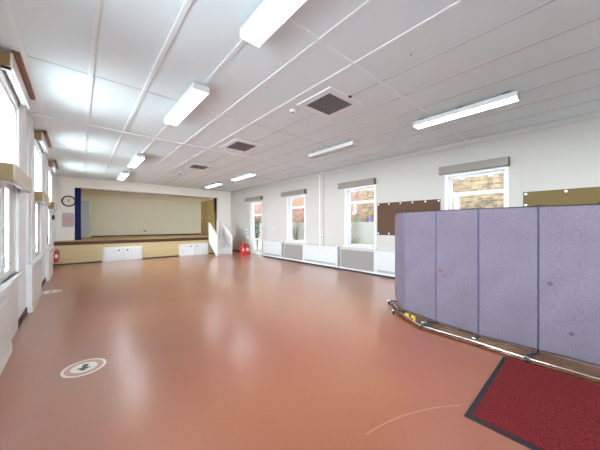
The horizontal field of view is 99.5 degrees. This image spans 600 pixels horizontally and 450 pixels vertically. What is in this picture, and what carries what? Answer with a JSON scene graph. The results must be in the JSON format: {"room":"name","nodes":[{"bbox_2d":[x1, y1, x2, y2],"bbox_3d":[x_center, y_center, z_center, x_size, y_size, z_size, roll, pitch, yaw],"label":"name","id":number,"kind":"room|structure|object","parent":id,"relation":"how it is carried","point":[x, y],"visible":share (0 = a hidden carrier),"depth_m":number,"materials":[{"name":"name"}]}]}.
{"room":"community hall","nodes":[
{"label":"community hall","id":0,"kind":"room"},
{"bbox_2d":[0,69,55,318],"bbox_3d":[-4.191,-0.233,3.641,0.180,3.465,17.000,0,0,-41],"label":"wall","id":1,"kind":"structure","parent":0,"point":[20,112],"depth_m":4.07,"materials":[{"name":"white paint"}]},
{"bbox_2d":[0,79,15,163],"bbox_3d":[-3.827,-1.225,3.263,0.070,1.050,1.350,0,0,-41],"label":"window","id":2,"kind":"structure","parent":1,"relation":"in","point":[11,108],"depth_m":3.73,"materials":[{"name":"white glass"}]},
{"bbox_2d":[0,183,23,282],"bbox_3d":[-3.797,0.075,3.289,0.150,1.310,1.410,0,0,-41],"label":"window","id":3,"kind":"structure","parent":1,"relation":"in","point":[7,190],"depth_m":3.46,"materials":[{"name":"grey metal"}]},
{"bbox_2d":[12,279,17,338],"bbox_3d":[-3.767,1.115,3.309,0.022,0.770,0.900,0,0,-41],"label":"trim","id":4,"kind":"structure","parent":1,"relation":"attached to","point":[15,283],"depth_m":3.44,"materials":[{"name":"white paint"}]},
{"bbox_2d":[0,162,31,193],"bbox_3d":[-3.703,-0.580,3.325,0.140,0.220,1.380,0,0,-41],"label":"box","id":5,"kind":"object","parent":1,"relation":"attached to","point":[11,173],"visible":1,"depth_m":2.91,"materials":[{"name":"grey metal"}]},
{"bbox_2d":[0,50,34,109],"bbox_3d":[-3.690,-1.853,3.336,0.173,0.225,1.380,0,0,-41],"label":"box","id":6,"kind":"object","parent":1,"relation":"attached to","point":[12,63],"visible":1,"depth_m":3.14,"materials":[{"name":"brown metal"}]},
{"bbox_2d":[26,112,30,263],"bbox_3d":[-4.755,-0.223,4.450,0.035,3.445,0.240,0,0,-41],"label":"trim","id":7,"kind":"structure","parent":1,"relation":"attached to","point":[28,117],"depth_m":4.37,"materials":[{"name":"white paint"}]},
{"bbox_2d":[31,116,31,262],"bbox_3d":[-4.797,-0.273,4.540,0.020,3.345,0.030,0,0,-41],"label":"trim","id":8,"kind":"structure","parent":1,"relation":"attached to","point":[31,116],"depth_m":4.53,"materials":[{"name":"white paint"}]},
{"bbox_2d":[18,264,53,327],"bbox_3d":[-3.789,1.455,3.329,0.015,0.090,16.000,0,0,-41],"label":"baseboard","id":9,"kind":"structure","parent":1,"relation":"attached to","point":[24,313],"depth_m":4.07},
{"bbox_2d":[35,145,39,190],"bbox_3d":[-5.933,-1.225,5.672,0.070,1.050,1.350,0,0,-41],"label":"window","id":10,"kind":"structure","parent":1,"relation":"in","point":[37,154],"depth_m":6.15,"materials":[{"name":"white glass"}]},
{"bbox_2d":[35,201,44,256],"bbox_3d":[-5.903,0.075,5.698,0.150,1.310,1.410,0,0,-41],"label":"window","id":11,"kind":"structure","parent":1,"relation":"in","point":[37,204],"depth_m":5.91,"materials":[{"name":"grey metal"}]},
{"bbox_2d":[34,191,49,205],"bbox_3d":[-5.808,-0.580,5.734,0.140,0.220,1.380,0,0,-41],"label":"box","id":12,"kind":"object","parent":1,"relation":"attached to","point":[39,196],"visible":1,"depth_m":5.25,"materials":[{"name":"grey metal"}]},
{"bbox_2d":[34,130,51,153],"bbox_3d":[-5.796,-1.853,5.745,0.173,0.225,1.380,0,0,-41],"label":"box","id":13,"kind":"object","parent":1,"relation":"attached to","point":[42,137],"visible":1,"depth_m":5.53,"materials":[{"name":"brown wood"}]},
{"bbox_2d":[45,154,46,246],"bbox_3d":[-6.874,-0.682,6.875,0.035,2.565,0.200,0,0,-41],"label":"trim","id":14,"kind":"structure","parent":1,"relation":"attached to","point":[45,154],"depth_m":6.81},
{"bbox_2d":[48,170,50,201],"bbox_3d":[-8.039,-1.225,8.082,0.070,1.050,1.350,0,0,-41],"label":"window","id":15,"kind":"structure","parent":1,"relation":"in","point":[49,173],"depth_m":8.57,"materials":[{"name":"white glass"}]},
{"bbox_2d":[48,209,53,246],"bbox_3d":[-8.008,0.075,8.108,0.150,1.310,1.410,0,0,-41],"label":"window","id":16,"kind":"structure","parent":1,"relation":"in","point":[49,210],"depth_m":8.39,"materials":[{"name":"grey metal"}]},
{"bbox_2d":[48,202,57,210],"bbox_3d":[-7.914,-0.580,8.144,0.140,0.220,1.380,0,0,-41],"label":"box","id":17,"kind":"object","parent":1,"relation":"attached to","point":[53,205],"visible":0.98,"depth_m":7.65,"materials":[{"name":"grey metal"}]},
{"bbox_2d":[48,160,58,173],"bbox_3d":[-7.902,-1.853,8.155,0.173,0.225,1.380,0,0,-41],"label":"box","id":18,"kind":"object","parent":1,"relation":"attached to","point":[53,164],"visible":0.98,"depth_m":7.88,"materials":[{"name":"brown wood"}]},
{"bbox_2d":[53,249,58,261],"bbox_3d":[-8.824,1.106,9.204,0.165,0.488,0.126,0,0,-41],"label":"fire extinguisher","id":19,"kind":"object","parent":1,"relation":"attached to","point":[56,253],"visible":1,"depth_m":9.16,"materials":[{"name":"red metal"}]},
{"bbox_2d":[0,47,372,159],"bbox_3d":[-0.529,-1.963,5.248,7.450,0.004,0.014,0,0,-41],"label":"trim","id":20,"kind":"structure","parent":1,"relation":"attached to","point":[0,47],"depth_m":3.76,"materials":[{"name":"white metal"}]},
{"bbox_2d":[255,0,466,140],"bbox_3d":[1.050,-1.960,3.441,7.450,0.011,0.044,0,0,-41],"label":"trim","id":21,"kind":"structure","parent":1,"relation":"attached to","point":[289,20],"depth_m":3.13,"materials":[{"name":"white metal"}]},
{"bbox_2d":[81,190,200,235],"bbox_3d":[-9.149,-0.175,14.648,7.300,3.350,0.100,0,0,-41],"label":"wall","id":22,"kind":"structure","parent":0,"point":[112,213],"depth_m":14.61,"materials":[{"name":"beige paint"}]},
{"bbox_2d":[81,199,90,236],"bbox_3d":[-10.974,-0.335,12.937,0.500,1.930,0.075,0,0,-41],"label":"door","id":23,"kind":"structure","parent":22,"relation":"in","point":[85,204],"depth_m":12.95,"materials":[{"name":"grey wood"}]},
{"bbox_2d":[91,233,200,236],"bbox_3d":[-8.688,0.595,14.971,5.620,0.070,0.020,0,0,-41],"label":"baseboard","id":24,"kind":"structure","parent":22,"relation":"attached to","point":[199,233],"depth_m":14.69,"materials":[{"name":"brown wood"}]},
{"bbox_2d":[81,188,203,197],"bbox_3d":[-8.208,-1.820,13.571,7.300,0.100,2.960,0,0,-41],"label":"ceiling","id":25,"kind":"structure","parent":0,"point":[81,188],"depth_m":14.27,"materials":[{"name":"white paint"}]},
{"bbox_2d":[81,235,208,239],"bbox_3d":[-8.197,0.655,13.422,6.920,0.050,3.000,0,0,-41],"label":"floor","id":26,"kind":"structure","parent":0,"point":[161,236],"depth_m":12.80,"materials":[{"name":"brown wood"}]},
{"bbox_2d":[201,200,214,234],"bbox_3d":[-5.674,-0.421,15.573,0.060,2.097,2.080,0,0,-41],"label":"screen","id":27,"kind":"object","parent":26,"relation":"on","point":[207,207],"visible":0.88,"depth_m":15.55,"materials":[{"name":"brown wood"}]},
{"bbox_2d":[60,179,230,240],"bbox_3d":[-7.018,-0.233,12.552,7.650,3.465,0.140,0,0,-41],"label":"wall","id":28,"kind":"structure","parent":0,"point":[66,185],"depth_m":11.69,"materials":[{"name":"white paint"}]},
{"bbox_2d":[56,178,59,240],"bbox_3d":[-9.648,-0.615,10.128,0.140,2.490,0.050,0,0,-41],"label":"trim","id":29,"kind":"structure","parent":28,"relation":"attached to","point":[57,179],"depth_m":10.12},
{"bbox_2d":[62,213,73,226],"bbox_3d":[-9.438,-0.205,10.341,0.365,0.580,0.006,0,0,-41],"label":"poster","id":30,"kind":"object","parent":28,"relation":"attached to","point":[67,218],"visible":1,"depth_m":10.34,"materials":[{"name":"paper"}]},
{"bbox_2d":[61,196,75,206],"bbox_3d":[-9.407,-0.970,10.332,0.450,0.450,0.060,0,0,-41],"label":"wall clock","id":31,"kind":"object","parent":28,"relation":"attached to","point":[68,201],"visible":1,"depth_m":10.32,"materials":[{"name":"white plastic"}]},
{"bbox_2d":[75,188,80,239],"bbox_3d":[-9.357,-0.492,10.704,0.196,2.235,0.124,0,0,-41],"label":"stage curtain","id":32,"kind":"object","parent":28,"relation":"hanging from","point":[77,190],"visible":0.91,"depth_m":10.70,"materials":[{"name":"blue fabric"}]},
{"bbox_2d":[56,176,230,193],"bbox_3d":[-6.895,-1.913,12.547,7.470,0.105,0.030,0,0,-41],"label":"trim","id":33,"kind":"structure","parent":28,"relation":"attached to","point":[60,177],"depth_m":11.86,"materials":[{"name":"white paint"}]},
{"bbox_2d":[73,186,218,197],"bbox_3d":[-6.983,-1.580,12.482,6.210,0.060,0.012,0,0,-41],"label":"trim","id":34,"kind":"structure","parent":28,"relation":"attached to","point":[73,186],"depth_m":11.97,"materials":[{"name":"white paint"}]},
{"bbox_2d":[214,198,216,220],"bbox_3d":[-4.884,-0.930,14.613,0.196,1.361,0.046,0,0,-41],"label":"stage curtain","id":35,"kind":"object","parent":28,"relation":"hanging from","point":[215,199],"visible":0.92,"depth_m":14.63,"materials":[{"name":"blue fabric"}]},
{"bbox_2d":[218,198,218,235],"bbox_3d":[-4.649,-0.460,14.522,0.070,2.180,0.012,0,0,-41],"label":"trim","id":36,"kind":"structure","parent":28,"relation":"attached to","point":[218,198],"depth_m":14.51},
{"bbox_2d":[199,68,599,188],"bbox_3d":[0.103,-1.964,7.374,0.024,0.003,16.970,0,0,-41],"label":"trim","id":37,"kind":"structure","parent":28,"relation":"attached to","point":[598,68],"depth_m":3.68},
{"bbox_2d":[210,85,599,189],"bbox_3d":[0.555,-1.964,7.769,0.024,0.003,16.970,0,0,-41],"label":"trim","id":38,"kind":"structure","parent":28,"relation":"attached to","point":[598,85],"depth_m":4.82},
{"bbox_2d":[201,197,216,233],"bbox_3d":[-5.600,-0.560,15.784,0.100,2.580,2.860,0,0,-41],"label":"wall","id":39,"kind":"structure","parent":0,"point":[204,199],"depth_m":15.59,"materials":[{"name":"beige paint"}]},
{"bbox_2d":[0,251,599,449],"bbox_3d":[-1.213,1.550,6.045,8.070,0.100,17.300,0,0,-41],"label":"floor","id":40,"kind":"structure","parent":0,"point":[235,351],"depth_m":2.69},
{"bbox_2d":[0,282,12,374],"bbox_3d":[-2.938,1.087,2.413,0.092,0.825,1.520,0,0,-41],"label":"heater","id":41,"kind":"object","parent":40,"relation":"on","point":[5,288],"visible":1,"depth_m":2.74,"materials":[{"name":"white metal"}]},
{"bbox_2d":[0,291,9,303],"bbox_3d":[-2.904,0.775,2.428,0.005,0.050,1.278,0,0,-41],"label":"grille","id":42,"kind":"object","parent":41,"relation":"attached to","point":[6,295],"depth_m":2.71,"materials":[{"name":"white metal"}]},
{"bbox_2d":[25,256,42,312],"bbox_3d":[-5.109,1.087,4.898,0.092,0.825,1.520,0,0,-41],"label":"heater","id":43,"kind":"object","parent":40,"relation":"on","point":[34,269],"visible":0.96,"depth_m":4.47,"materials":[{"name":"white metal"}]},
{"bbox_2d":[45,247,52,280],"bbox_3d":[-7.248,1.087,7.345,0.092,0.825,1.520,0,0,-41],"label":"heater","id":44,"kind":"object","parent":40,"relation":"on","point":[49,251],"visible":1,"depth_m":6.90,"materials":[{"name":"white metal"}]},
{"bbox_2d":[42,290,61,293],"bbox_3d":[-5.608,1.499,5.710,0.370,0.002,0.370,0,0,-41],"label":"floor sticker","id":45,"kind":"object","parent":40,"relation":"on","point":[48,291],"visible":0.89,"depth_m":5.72,"materials":[{"name":"white plastic"}]},
{"bbox_2d":[60,358,105,377],"bbox_3d":[-2.272,1.499,2.676,0.370,0.002,0.370,0,0,-41],"label":"floor sticker","id":46,"kind":"object","parent":40,"relation":"on","point":[84,367],"visible":1,"depth_m":2.65,"materials":[{"name":"white plastic"}]},
{"bbox_2d":[54,236,220,265],"bbox_3d":[-6.904,1.064,11.875,6.570,0.872,1.030,0,0,-41],"label":"stage","id":47,"kind":"object","parent":40,"relation":"on","point":[70,251],"visible":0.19,"depth_m":10.61,"materials":[{"name":"brown wood"}]},
{"bbox_2d":[102,246,141,261],"bbox_3d":[-7.454,1.208,10.710,1.390,0.585,0.062,0,0,-41],"label":"cabinet","id":48,"kind":"object","parent":47,"relation":"attached to","point":[109,254],"visible":0.92,"depth_m":10.67,"materials":[{"name":"white wood"}]},
{"bbox_2d":[179,243,207,255],"bbox_3d":[-5.259,1.208,12.628,1.400,0.585,0.062,0,0,-41],"label":"cabinet","id":49,"kind":"object","parent":47,"relation":"attached to","point":[193,248],"visible":0.98,"depth_m":12.61,"materials":[{"name":"white wood"}]},
{"bbox_2d":[209,223,231,255],"bbox_3d":[-4.057,0.687,12.925,0.801,1.627,1.134,0,0,-41],"label":"steps","id":50,"kind":"structure","parent":40,"relation":"on","point":[221,246],"depth_m":12.84,"materials":[{"name":"white wood"}]},
{"bbox_2d":[240,242,249,254],"bbox_3d":[-2.783,1.185,12.834,0.400,0.630,0.330,0,0,-41],"label":"stand","id":51,"kind":"object","parent":40,"relation":"on","point":[242,242],"visible":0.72,"depth_m":12.81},
{"bbox_2d":[245,244,248,253],"bbox_3d":[-2.674,1.202,12.852,0.168,0.526,0.163,0,0,26],"label":"fire extinguisher","id":52,"kind":"object","parent":51,"relation":"on","point":[246,246],"visible":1,"depth_m":12.79,"materials":[{"name":"red metal"}]},
{"bbox_2d":[388,202,599,382],"bbox_3d":[2.582,0.638,3.166,0.918,1.724,3.808,0,0,-33],"label":"divider","id":53,"kind":"object","parent":40,"relation":"on","point":[528,276],"depth_m":3.00,"materials":[{"name":"fabric"}]},
{"bbox_2d":[464,356,599,449],"bbox_3d":[2.513,1.493,1.635,1.375,0.014,2.155,0,0,-41],"label":"door mat","id":54,"kind":"object","parent":40,"relation":"on","point":[534,407],"visible":1,"depth_m":2.06,"materials":[{"name":"carpet"}]},
{"bbox_2d":[0,0,599,191],"bbox_3d":[-1.278,-2.025,6.121,8.070,0.120,17.500,0,0,-41],"label":"ceiling","id":55,"kind":"structure","parent":0,"point":[132,34],"depth_m":3.34,"materials":[{"name":"white paint"}]},
{"bbox_2d":[3,0,62,175],"bbox_3d":[-3.963,-1.959,3.821,0.048,0.012,16.970,0,0,-41],"label":"trim","id":56,"kind":"structure","parent":55,"relation":"attached to","point":[7,3],"depth_m":3.03,"materials":[{"name":"white metal"}]},
{"bbox_2d":[81,0,101,177],"bbox_3d":[-3.511,-1.959,4.216,0.048,0.012,16.970,0,0,-41],"label":"trim","id":57,"kind":"structure","parent":55,"relation":"attached to","point":[97,3],"depth_m":3.03,"materials":[{"name":"white metal"}]},
{"bbox_2d":[117,171,129,179],"bbox_3d":[-6.799,-1.895,9.756,0.224,0.116,1.628,0,0,-41],"label":"ceiling light","id":58,"kind":"object","parent":55,"relation":"attached to","point":[123,174],"visible":1,"depth_m":9.47,"materials":[{"name":"white plastic"}]},
{"bbox_2d":[118,174,128,179],"bbox_3d":[-6.799,-1.860,9.756,0.192,0.036,1.588,0,0,-41],"label":"diffuser","id":59,"kind":"object","parent":58,"relation":"attached to","point":[121,176],"depth_m":9.68,"materials":[{"name":"white plastic"}]},
{"bbox_2d":[127,154,145,167],"bbox_3d":[-4.865,-1.895,7.528,0.224,0.116,1.608,0,0,-41],"label":"ceiling light","id":60,"kind":"object","parent":55,"relation":"attached to","point":[137,159],"visible":1,"depth_m":7.30,"materials":[{"name":"white plastic"}]},
{"bbox_2d":[128,157,143,167],"bbox_3d":[-4.865,-1.860,7.528,0.192,0.036,1.568,0,0,-41],"label":"diffuser","id":61,"kind":"object","parent":60,"relation":"attached to","point":[134,162],"depth_m":7.48,"materials":[{"name":"white plastic"}]},
{"bbox_2d":[100,0,192,179],"bbox_3d":[-3.060,-1.959,4.611,0.048,0.012,16.970,0,0,-41],"label":"trim","id":62,"kind":"structure","parent":55,"relation":"attached to","point":[187,3],"depth_m":3.05,"materials":[{"name":"white metal"}]},
{"bbox_2d":[60,148,275,179],"bbox_3d":[-3.589,-1.963,8.749,7.450,0.004,0.014,0,0,-41],"label":"trim","id":63,"kind":"structure","parent":55,"relation":"attached to","point":[60,148],"depth_m":7.61,"materials":[{"name":"white"}]},
{"bbox_2d":[30,113,322,171],"bbox_3d":[-1.977,-1.955,6.905,7.450,0.020,0.100,0,0,-41],"label":"trim","id":64,"kind":"structure","parent":55,"relation":"attached to","point":[31,114],"depth_m":5.71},
{"bbox_2d":[117,40,245,180],"bbox_3d":[-2.608,-1.959,5.005,0.048,0.012,16.970,0,0,-41],"label":"trim","id":65,"kind":"structure","parent":55,"relation":"attached to","point":[241,43],"depth_m":3.20,"materials":[{"name":"white metal"}]},
{"bbox_2d":[164,82,209,125],"bbox_3d":[-1.862,-1.895,4.076,0.224,0.116,1.558,0,0,-41],"label":"ceiling light","id":66,"kind":"object","parent":55,"relation":"attached to","point":[196,92],"visible":1,"depth_m":3.87,"materials":[{"name":"white plastic"}]},
{"bbox_2d":[185,163,212,169],"bbox_3d":[-3.401,-1.954,8.542,0.700,0.022,0.720,0,0,-41],"label":"ceiling vent","id":67,"kind":"object","parent":55,"relation":"in","point":[192,165],"visible":1,"depth_m":8.46,"materials":[{"name":"metal"}]},
{"bbox_2d":[190,165,207,168],"bbox_3d":[-3.401,-1.947,8.542,0.480,0.008,0.500,0,0,-41],"label":"grille","id":68,"kind":"object","parent":67,"relation":"attached to","point":[191,166],"depth_m":8.47,"materials":[{"name":"metal"}]},
{"bbox_2d":[205,182,222,187],"bbox_3d":[-4.095,-1.898,12.026,0.224,0.122,1.528,0,0,-41],"label":"ceiling light","id":69,"kind":"object","parent":55,"relation":"attached to","point":[216,183],"visible":1,"depth_m":11.85,"materials":[{"name":"white plastic"}]},
{"bbox_2d":[220,139,262,152],"bbox_3d":[-1.463,-1.954,6.324,0.740,0.022,0.810,0,0,-41],"label":"ceiling vent","id":70,"kind":"object","parent":55,"relation":"in","point":[236,144],"visible":1,"depth_m":6.29,"materials":[{"name":"metal"}]},
{"bbox_2d":[226,142,255,150],"bbox_3d":[-1.463,-1.947,6.324,0.520,0.008,0.590,0,0,-41],"label":"grille","id":71,"kind":"object","parent":70,"relation":"attached to","point":[240,146],"depth_m":6.29,"materials":[{"name":"black metal"}]},
{"bbox_2d":[231,172,256,180],"bbox_3d":[-2.218,-1.898,9.908,0.224,0.122,1.628,0,0,-41],"label":"ceiling light","id":72,"kind":"object","parent":55,"relation":"attached to","point":[249,174],"visible":1,"depth_m":9.72,"materials":[{"name":"white plastic"}]},
{"bbox_2d":[133,0,375,182],"bbox_3d":[-2.156,-1.959,5.400,0.048,0.012,16.970,0,0,-41],"label":"trim","id":73,"kind":"structure","parent":55,"relation":"attached to","point":[367,3],"depth_m":3.06,"materials":[{"name":"white metal"}]},
{"bbox_2d":[240,0,306,47],"bbox_3d":[-0.007,-1.895,1.999,0.224,0.116,1.528,0,0,-41],"label":"ceiling light","id":74,"kind":"object","parent":55,"relation":"attached to","point":[270,15],"visible":1,"depth_m":2.29,"materials":[{"name":"white plastic"}]},
{"bbox_2d":[148,0,467,183],"bbox_3d":[-1.704,-1.959,5.795,0.048,0.012,16.970,0,0,-41],"label":"trim","id":75,"kind":"structure","parent":55,"relation":"attached to","point":[459,2],"depth_m":3.07,"materials":[{"name":"white metal"}]},
{"bbox_2d":[297,87,361,117],"bbox_3d":[0.472,-1.954,4.125,0.760,0.022,0.730,0,0,-41],"label":"ceiling vent","id":76,"kind":"object","parent":55,"relation":"in","point":[330,102],"visible":1,"depth_m":4.07,"materials":[{"name":"grey metal"}]},
{"bbox_2d":[306,93,351,114],"bbox_3d":[0.472,-1.947,4.125,0.540,0.008,0.510,0,0,-41],"label":"grille","id":77,"kind":"object","parent":76,"relation":"attached to","point":[328,103],"depth_m":4.10,"materials":[{"name":"black metal"}]},
{"bbox_2d":[308,140,358,158],"bbox_3d":[0.801,-1.898,6.424,0.224,0.122,1.488,0,0,-41],"label":"ceiling light","id":78,"kind":"object","parent":55,"relation":"attached to","point":[350,144],"visible":1,"depth_m":6.28,"materials":[{"name":"white plastic"}]},
{"bbox_2d":[163,0,554,184],"bbox_3d":[-1.252,-1.964,6.190,0.024,0.003,16.970,0,0,-41],"label":"trim","id":79,"kind":"structure","parent":55,"relation":"attached to","point":[551,0],"depth_m":2.91,"materials":[{"name":"white metal"}]},
{"bbox_2d":[175,17,599,186],"bbox_3d":[-0.801,-1.964,6.585,0.024,0.003,16.970,0,0,-41],"label":"trim","id":80,"kind":"structure","parent":55,"relation":"attached to","point":[599,17],"depth_m":3.33,"materials":[{"name":"white metal"}]},
{"bbox_2d":[187,46,599,187],"bbox_3d":[-0.349,-1.964,6.979,0.024,0.003,16.970,0,0,-41],"label":"trim","id":81,"kind":"structure","parent":55,"relation":"attached to","point":[599,46],"depth_m":3.85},
{"bbox_2d":[413,90,519,129],"bbox_3d":[2.697,-1.898,4.269,0.224,0.122,1.508,0,0,-41],"label":"ceiling light","id":82,"kind":"object","parent":55,"relation":"attached to","point":[509,97],"visible":1,"depth_m":4.12,"materials":[{"name":"white plastic"}]},
{"bbox_2d":[255,190,361,222],"bbox_3d":[-1.419,-1.050,16.555,0.250,5.300,13.200,0,0,-41],"label":"brick building","id":83,"kind":"structure","parent":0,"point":[356,209],"depth_m":14.58,"materials":[{"name":"brick"}]},
{"bbox_2d":[225,99,599,189],"bbox_3d":[1.006,-1.964,8.164,0.024,0.003,16.970,0,0,-41],"label":"trim","id":84,"kind":"structure","parent":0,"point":[597,99],"depth_m":5.33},
{"bbox_2d":[231,117,599,265],"bbox_3d":[1.584,-0.233,8.688,0.220,3.465,17.000,0,0,-41],"label":"wall","id":85,"kind":"structure","parent":0,"point":[565,156],"depth_m":6.64,"materials":[{"name":"white paint"}]},
{"bbox_2d":[232,239,249,251],"bbox_3d":[-3.373,1.135,14.184,0.012,0.630,2.200,0,0,-41],"label":"trim","id":86,"kind":"structure","parent":85,"relation":"attached to","point":[236,243],"depth_m":14.27,"materials":[{"name":"beige paint"}]},
{"bbox_2d":[245,196,262,201],"bbox_3d":[-2.375,-1.325,12.945,0.140,0.180,1.540,0,0,-41],"label":"box","id":87,"kind":"object","parent":85,"relation":"attached to","point":[256,197],"visible":1,"depth_m":12.73,"materials":[{"name":"grey metal"}]},
{"bbox_2d":[250,201,261,255],"bbox_3d":[-2.177,0.155,12.972,0.206,2.690,1.100,0,0,-41],"label":"door","id":88,"kind":"structure","parent":85,"relation":"in","point":[252,204],"depth_m":13.33,"materials":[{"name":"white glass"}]},
{"bbox_2d":[263,241,283,257],"bbox_3d":[-1.231,1.062,11.640,0.134,0.727,1.450,0,0,-41],"label":"heater","id":89,"kind":"object","parent":85,"relation":"attached to","point":[270,248],"visible":1,"depth_m":11.51,"materials":[{"name":"white metal"}]},
{"bbox_2d":[285,244,302,260],"bbox_3d":[-0.245,1.127,10.599,0.020,0.605,1.275,0,0,-41],"label":"trim","id":90,"kind":"structure","parent":85,"relation":"attached to","point":[291,251],"depth_m":10.57,"materials":[{"name":"white metal"}]},
{"bbox_2d":[281,189,306,196],"bbox_3d":[-0.289,-1.325,10.558,0.140,0.180,1.520,0,0,-41],"label":"box","id":91,"kind":"object","parent":85,"relation":"attached to","point":[301,191],"visible":1,"depth_m":10.38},
{"bbox_2d":[285,194,305,242],"bbox_3d":[-0.114,-0.247,10.571,0.280,1.945,1.250,0,0,-41],"label":"window","id":92,"kind":"structure","parent":85,"relation":"in","point":[289,199],"depth_m":10.93,"materials":[{"name":"white plastic"}]},
{"bbox_2d":[319,175,319,244],"bbox_3d":[0.729,-0.555,9.442,0.015,2.630,0.030,0,0,-41],"label":"trim","id":93,"kind":"structure","parent":85,"relation":"attached to","point":[319,175],"depth_m":9.44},
{"bbox_2d":[303,244,339,266],"bbox_3d":[0.737,1.062,9.389,0.134,0.727,1.790,0,0,-41],"label":"heater","id":94,"kind":"object","parent":85,"relation":"attached to","point":[326,255],"visible":1,"depth_m":9.20,"materials":[{"name":"white metal"}]},
{"bbox_2d":[304,259,334,264],"bbox_3d":[0.693,1.353,9.342,0.006,0.055,1.578,0,0,-41],"label":"grille","id":95,"kind":"object","parent":94,"relation":"attached to","point":[319,261],"depth_m":9.28,"materials":[{"name":"white metal"}]},
{"bbox_2d":[320,174,323,245],"bbox_3d":[0.802,-0.555,9.393,0.030,2.630,0.210,0,0,-41],"label":"trim","id":96,"kind":"structure","parent":85,"relation":"attached to","point":[321,175],"depth_m":9.34,"materials":[{"name":"white paint"}]},
{"bbox_2d":[263,255,394,278],"bbox_3d":[1.371,1.472,8.635,0.170,0.055,9.400,0,0,-41],"label":"baseboard","id":97,"kind":"structure","parent":85,"relation":"attached to","point":[263,255],"depth_m":8.64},
{"bbox_2d":[264,255,394,276],"bbox_3d":[1.364,1.435,8.636,0.180,0.020,9.410,0,0,-41],"label":"trim","id":98,"kind":"structure","parent":85,"relation":"attached to","point":[264,255],"depth_m":8.52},
{"bbox_2d":[338,178,375,188],"bbox_3d":[1.797,-1.325,8.171,0.140,0.180,1.400,0,0,-41],"label":"box","id":99,"kind":"object","parent":85,"relation":"attached to","point":[370,180],"visible":1,"depth_m":8.04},
{"bbox_2d":[341,249,373,271],"bbox_3d":[1.849,1.127,8.203,0.020,0.605,1.320,0,0,-41],"label":"radiator","id":100,"kind":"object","parent":85,"relation":"attached to","point":[361,260],"depth_m":8.18,"materials":[{"name":"grey metal"}]},
{"bbox_2d":[343,185,376,248],"bbox_3d":[1.965,-0.247,8.191,0.280,1.945,1.270,0,0,-41],"label":"window","id":101,"kind":"structure","parent":85,"relation":"in","point":[348,191],"depth_m":8.49,"materials":[{"name":"white plastic"}]},
{"bbox_2d":[374,250,394,275],"bbox_3d":[2.839,1.062,6.983,0.134,0.727,1.780,0,0,-41],"label":"heater","id":102,"kind":"object","parent":85,"relation":"attached to","point":[384,261],"visible":0.3,"depth_m":7.34,"materials":[{"name":"white metal"}]},
{"bbox_2d":[377,199,440,235],"bbox_3d":[2.909,-0.175,6.985,0.026,0.950,1.770,0,0,-41],"label":"pinboard","id":103,"kind":"object","parent":85,"relation":"attached to","point":[386,212],"visible":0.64,"depth_m":7.25,"materials":[{"name":"brown"}]},
{"bbox_2d":[230,110,599,192],"bbox_3d":[1.494,-1.917,8.610,0.020,0.095,17.000,0,0,-41],"label":"trim","id":104,"kind":"structure","parent":85,"relation":"attached to","point":[595,114],"depth_m":5.95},
{"bbox_2d":[439,156,509,174],"bbox_3d":[3.895,-1.325,5.771,0.140,0.180,1.345,0,0,-41],"label":"box","id":105,"kind":"object","parent":85,"relation":"attached to","point":[502,161],"visible":1,"depth_m":5.64,"materials":[{"name":"grey metal"}]},
{"bbox_2d":[445,167,508,209],"bbox_3d":[4.025,-0.247,5.835,0.280,1.945,1.310,0,0,-41],"label":"window","id":106,"kind":"structure","parent":85,"relation":"in","point":[449,194],"depth_m":5.87,"materials":[{"name":"white plastic"}]},
{"bbox_2d":[521,133,522,206],"bbox_3d":[4.512,-0.555,5.165,0.008,2.630,0.040,0,0,-41],"label":"trim","id":107,"kind":"structure","parent":85,"relation":"attached to","point":[521,133],"depth_m":5.16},
{"bbox_2d":[523,187,599,206],"bbox_3d":[5.111,-0.193,4.466,0.026,0.945,1.800,0,0,-41],"label":"pinboard","id":108,"kind":"object","parent":85,"relation":"attached to","point":[588,195],"visible":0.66,"depth_m":4.71,"materials":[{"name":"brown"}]},
{"label":"outside","id":109,"kind":"structure","parent":0,"visible":0},
{"bbox_3d":[3.308,1.675,12.187,6.980,0.150,22.000,0,0,-41],"label":"floor","id":110,"kind":"structure","parent":109,"visible":0},
{"bbox_2d":[255,218,260,250],"bbox_3d":[-2.610,0.492,15.397,0.671,2.218,0.575,0,0,-41],"label":"shrub","id":111,"kind":"object","parent":110,"relation":"on","point":[257,231],"visible":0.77,"depth_m":15.39,"materials":[{"name":"green plant"}]},
{"bbox_2d":[292,223,299,239],"bbox_3d":[-0.201,0.661,12.667,0.609,1.881,0.525,0,0,-41],"label":"shrub","id":112,"kind":"object","parent":110,"relation":"on","point":[296,228],"visible":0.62,"depth_m":12.62,"materials":[{"name":"green plant"}]},
{"bbox_2d":[255,222,373,250],"bbox_3d":[1.945,0.740,10.996,0.200,1.720,20.000,0,0,-41],"label":"wall","id":113,"kind":"structure","parent":110,"relation":"on","point":[363,231],"depth_m":10.34,"materials":[{"name":"white paint"}]},
{"bbox_2d":[362,173,503,221],"bbox_3d":[6.477,-1.050,7.519,0.250,5.300,10.800,0,0,-41],"label":"brick building","id":114,"kind":"structure","parent":110,"relation":"on","point":[478,183],"depth_m":8.27,"materials":[{"name":"beige brick"}]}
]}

